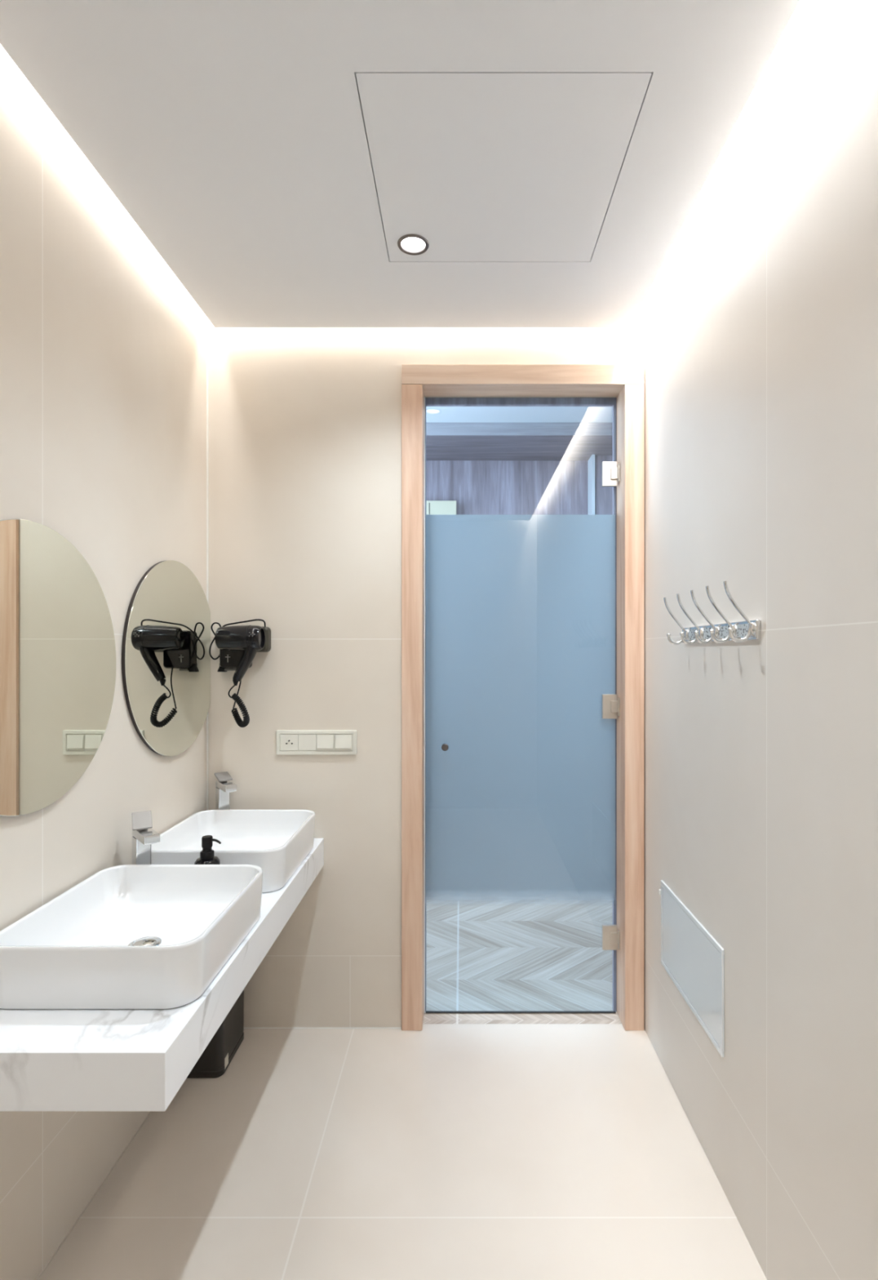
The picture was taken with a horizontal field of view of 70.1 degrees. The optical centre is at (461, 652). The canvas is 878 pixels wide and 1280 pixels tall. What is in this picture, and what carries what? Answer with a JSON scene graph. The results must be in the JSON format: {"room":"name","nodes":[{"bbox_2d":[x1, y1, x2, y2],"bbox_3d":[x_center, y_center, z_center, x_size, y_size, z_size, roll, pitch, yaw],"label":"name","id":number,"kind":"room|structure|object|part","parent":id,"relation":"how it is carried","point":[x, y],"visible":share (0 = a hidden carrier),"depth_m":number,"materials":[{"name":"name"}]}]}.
{"room":"shared washroom","nodes":[
{"label":"shared washroom","id":0,"kind":"room"},
{"bbox_2d":[0,44,206,1279],"bbox_3d":[-0.856,0.016,0.663,0.100,2.352,2.846,0,0,0],"label":"wall","id":1,"kind":"structure","parent":0,"point":[103,347],"depth_m":1.34,"materials":[{"name":"beige tile"}]},
{"bbox_2d":[0,519,115,816],"bbox_3d":[-0.800,0.026,1.172,0.011,0.541,0.541,0,0,0],"label":"round mirror","id":2,"kind":"object","parent":1,"relation":"attached to","point":[58,648],"visible":1,"depth_m":1.20,"materials":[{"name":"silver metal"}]},
{"bbox_2d":[35,1111,151,1279],"bbox_3d":[-0.805,1.190,0.663,0.002,0.002,2.646,0,0,0],"label":"trim","id":3,"kind":"structure","parent":1,"relation":"attached to","point":[143,1122],"depth_m":1.36,"materials":[{"name":"beige stone"}]},
{"bbox_2d":[0,838,324,1111],"bbox_3d":[-0.620,0.631,1.453,0.370,0.087,1.066,0,0,0],"label":"countertop","id":4,"kind":"structure","parent":1,"relation":"attached to","point":[51,1060],"depth_m":0.95,"materials":[{"name":"white stone"}]},
{"bbox_2d":[0,864,262,1008],"bbox_3d":[-0.619,0.535,1.224,0.362,0.106,0.403,0,0,0],"label":"basin","id":5,"kind":"object","parent":4,"relation":"in","point":[126,936],"visible":1,"depth_m":1.17,"materials":[{"name":"white ceramic"}]},
{"bbox_2d":[132,810,159,864],"bbox_3d":[-0.733,0.482,1.450,0.049,0.212,0.103,0,0,-42],"label":"faucet","id":6,"kind":"object","parent":4,"relation":"on","point":[144,836],"visible":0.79,"depth_m":1.46,"materials":[{"name":"silver metal"}]},
{"bbox_3d":[-0.747,0.394,1.465,0.041,0.036,0.046,0,0,-30],"label":"lever","id":7,"kind":"part","parent":6,"relation":"part of","materials":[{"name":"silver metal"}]},
{"bbox_3d":[-0.730,0.423,1.450,0.034,0.022,0.100,0,0,-42],"label":"spout","id":8,"kind":"part","parent":6,"relation":"part of","materials":[{"name":"silver metal"}]},
{"bbox_2d":[194,835,221,864],"bbox_3d":[-0.598,0.510,1.474,0.057,0.155,0.057,0,0,-34],"label":"soap dispenser","id":9,"kind":"object","parent":4,"relation":"on","point":[207,856],"visible":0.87,"depth_m":1.46,"materials":[{"name":"black plastic"}]},
{"bbox_2d":[194,855,220,864],"bbox_3d":[-0.598,0.533,1.474,0.057,0.109,0.057,0,0,0],"label":"bottle","id":10,"kind":"object","parent":9,"relation":"attached to","point":[203,860],"depth_m":1.46,"materials":[{"name":"black plastic"}]},
{"bbox_2d":[214,771,236,809],"bbox_3d":[-0.725,0.482,1.930,0.042,0.212,0.103,0,0,-38],"label":"faucet","id":11,"kind":"object","parent":4,"relation":"on","point":[224,787],"visible":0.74,"depth_m":1.94,"materials":[{"name":"silver metal"}]},
{"bbox_3d":[-0.740,0.388,1.949,0.041,0.023,0.051,0,0,-38],"label":"lever","id":12,"kind":"part","parent":11,"relation":"part of","materials":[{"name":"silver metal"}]},
{"bbox_3d":[-0.724,0.411,1.929,0.034,0.023,0.100,0,0,-38],"label":"spout","id":13,"kind":"part","parent":11,"relation":"part of","materials":[{"name":"silver metal"}]},
{"bbox_2d":[151,809,315,893],"bbox_3d":[-0.619,0.535,1.724,0.362,0.106,0.403,0,0,0],"label":"basin","id":14,"kind":"object","parent":4,"relation":"in","point":[277,842],"visible":0.78,"depth_m":1.81,"materials":[{"name":"white ceramic"}]},
{"bbox_2d":[121,560,210,756],"bbox_3d":[-0.800,0.015,1.734,0.011,0.543,0.501,0,0,0],"label":"round mirror","id":15,"kind":"object","parent":1,"relation":"attached to","point":[166,658],"visible":0.99,"depth_m":1.70,"materials":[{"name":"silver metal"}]},
{"bbox_2d":[206,316,208,810],"bbox_3d":[-0.804,0.026,1.984,0.004,2.332,0.004,0,0,0],"label":"trim","id":16,"kind":"structure","parent":1,"relation":"attached to","point":[206,317],"depth_m":1.98,"materials":[{"name":"white"}]},
{"bbox_2d":[0,0,799,327],"bbox_3d":[-0.118,-1.015,0.663,1.277,0.030,2.526,0,0,0],"label":"ceiling","id":17,"kind":"structure","parent":0,"point":[232,134],"depth_m":1.19,"materials":[{"name":"white paint"}]},
{"bbox_2d":[355,71,652,261],"bbox_3d":[0.074,-1.013,1.340,0.516,0.026,0.524,0,0,0],"label":"ceiling hatch","id":18,"kind":"object","parent":17,"relation":"attached to","point":[479,166],"visible":0.94,"depth_m":1.26,"materials":[{"name":"white paint"}]},
{"bbox_2d":[397,234,429,255],"bbox_3d":[-0.117,-1.004,1.533,0.078,0.015,0.078,0,0,0],"label":"recessed light","id":19,"kind":"object","parent":18,"relation":"attached to","point":[410,244],"visible":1,"depth_m":1.53,"materials":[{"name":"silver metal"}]},
{"bbox_2d":[38,897,767,1279],"bbox_3d":[0.400,1.232,1.790,3.000,0.080,5.100,0,0,0],"label":"floor","id":20,"kind":"structure","parent":0,"point":[437,1151],"depth_m":1.50,"materials":[{"name":"beige tile"}]},
{"bbox_2d":[186,989,244,1078],"bbox_3d":[-0.731,1.014,1.848,0.132,0.356,0.204,0,0,0],"label":"trash bin","id":21,"kind":"object","parent":20,"relation":"on","point":[213,1063],"visible":0.25,"depth_m":1.76,"materials":[{"name":"black plastic"}]},
{"bbox_2d":[208,302,644,1027],"bbox_3d":[-0.112,0.016,2.036,1.388,2.352,0.100,0,0,0],"label":"wall","id":22,"kind":"structure","parent":0,"point":[304,424],"depth_m":1.99,"materials":[{"name":"beige tile"}]},
{"bbox_2d":[208,618,271,727],"bbox_3d":[-0.695,0.063,1.923,0.187,0.332,0.125,0,0,0],"label":"hair dryer","id":23,"kind":"object","parent":22,"relation":"attached to","point":[238,646],"visible":1,"depth_m":1.89,"materials":[{"name":"black plastic"}]},
{"bbox_3d":[-0.684,0.137,1.914,0.053,0.183,0.074,0,0,-42],"label":"coiled cord","id":24,"kind":"part","parent":23,"relation":"part of","materials":[{"name":"black plastic"}]},
{"bbox_3d":[-0.654,0.029,1.898,0.077,0.117,0.061,0,0,0],"label":"handle","id":25,"kind":"part","parent":23,"relation":"part of","materials":[{"name":"black plastic"}]},
{"bbox_2d":[276,729,357,755],"bbox_3d":[-0.453,0.282,1.977,0.252,0.077,0.018,0,0,0],"label":"switch plate","id":26,"kind":"object","parent":22,"relation":"attached to","point":[289,742],"visible":1,"depth_m":1.97,"materials":[{"name":"beige plastic"}]},
{"bbox_2d":[280,734,298,751],"bbox_3d":[-0.542,0.284,1.978,0.056,0.051,0.003,0,0,0],"label":"socket","id":27,"kind":"object","parent":26,"relation":"attached to","point":[288,742],"depth_m":1.98,"materials":[{"name":"grey plastic"}]},
{"bbox_2d":[316,734,334,751],"bbox_3d":[-0.428,0.284,1.976,0.055,0.051,0.008,0,0,0],"label":"rocker switch","id":28,"kind":"object","parent":26,"relation":"attached to","point":[324,742],"depth_m":1.97,"materials":[{"name":"beige plastic"}]},
{"bbox_2d":[334,734,352,751],"bbox_3d":[-0.371,0.284,1.976,0.055,0.051,0.008,0,0,0],"label":"rocker switch","id":29,"kind":"object","parent":26,"relation":"attached to","point":[342,742],"depth_m":1.97,"materials":[{"name":"beige plastic"}]},
{"bbox_2d":[244,1027,401,1028],"bbox_3d":[-0.498,1.190,1.985,0.616,0.002,0.002,0,0,0],"label":"trim","id":30,"kind":"structure","parent":22,"relation":"attached to","point":[244,1028],"depth_m":1.98,"materials":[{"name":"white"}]},
{"bbox_2d":[401,364,644,1030],"bbox_3d":[0.196,0.141,2.034,0.766,2.100,0.124,0,0,0],"label":"door","id":31,"kind":"structure","parent":22,"relation":"in","point":[523,635],"depth_m":2.07,"materials":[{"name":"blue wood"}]},
{"bbox_3d":[-0.052,0.309,2.050,0.023,0.023,0.028,0,0,0],"label":"knob","id":32,"kind":"part","parent":31,"relation":"part of","materials":[{"name":"brown metal"}]},
{"bbox_2d":[426,460,588,514],"bbox_3d":[0.400,-0.092,4.290,3.000,2.566,0.100,0,0,0],"label":"wall","id":33,"kind":"structure","parent":0,"point":[477,486],"depth_m":4.24,"materials":[{"name":"grey wood"}]},
{"bbox_2d":[426,500,456,514],"bbox_3d":[-0.150,-0.940,4.194,0.240,0.140,0.082,0,0,0],"label":"wall box","id":34,"kind":"object","parent":33,"relation":"attached to","point":[433,507],"visible":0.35,"depth_m":4.16,"materials":[{"name":"white plastic"}]},
{"bbox_2d":[426,435,613,460],"bbox_3d":[0.400,-1.337,3.995,3.000,0.075,0.490,0,0,0],"label":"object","id":35,"kind":"structure","parent":33,"relation":"attached to","point":[437,447],"depth_m":3.97,"materials":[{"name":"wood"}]},
{"bbox_2d":[587,454,595,514],"bbox_3d":[0.870,-0.054,4.170,0.020,2.492,0.140,0,0,0],"label":"trim","id":36,"kind":"structure","parent":33,"relation":"attached to","point":[591,463],"depth_m":4.13,"materials":[{"name":"paint"}]},
{"bbox_2d":[595,455,613,514],"bbox_3d":[1.195,-0.054,4.180,0.610,2.492,0.120,0,0,0],"label":"trim","id":37,"kind":"structure","parent":33,"relation":"attached to","point":[603,495],"depth_m":4.12,"materials":[{"name":"grey wood"}]},
{"bbox_2d":[426,406,613,422],"bbox_3d":[0.400,-1.415,3.213,3.200,0.080,2.254,0,0,0],"label":"ceiling","id":38,"kind":"structure","parent":0,"point":[433,414],"depth_m":3.61,"materials":[{"name":"paint"}]},
{"bbox_2d":[426,422,613,435],"bbox_3d":[0.400,-1.337,3.744,3.000,0.075,0.012,0,0,0],"label":"trim","id":39,"kind":"structure","parent":38,"relation":"attached to","point":[432,428],"depth_m":3.74,"materials":[{"name":"white paint"}]},
{"bbox_2d":[644,0,877,1279],"bbox_3d":[0.632,0.016,0.663,0.100,2.352,2.846,0,0,0],"label":"wall","id":40,"kind":"structure","parent":0,"point":[761,315],"depth_m":1.13,"materials":[{"name":"beige tile"}]},
{"bbox_2d":[658,880,724,1057],"bbox_3d":[0.577,0.774,1.597,0.008,0.238,0.433,0,0,0],"label":"access panel","id":41,"kind":"object","parent":40,"relation":"attached to","point":[694,960],"visible":1,"depth_m":1.54,"materials":[{"name":"white"}]},
{"bbox_2d":[663,581,760,644],"bbox_3d":[0.549,-0.080,1.417,0.065,0.121,0.410,0,0,0],"label":"hook rail","id":42,"kind":"object","parent":40,"relation":"attached to","point":[740,631],"visible":1,"depth_m":1.35,"materials":[{"name":"silver metal"}]},
{"bbox_3d":[0.577,-0.045,1.417,0.009,0.040,0.410,0,0,0],"label":"plate","id":43,"kind":"part","parent":42,"relation":"part of","materials":[{"name":"silver metal"}]}
]}

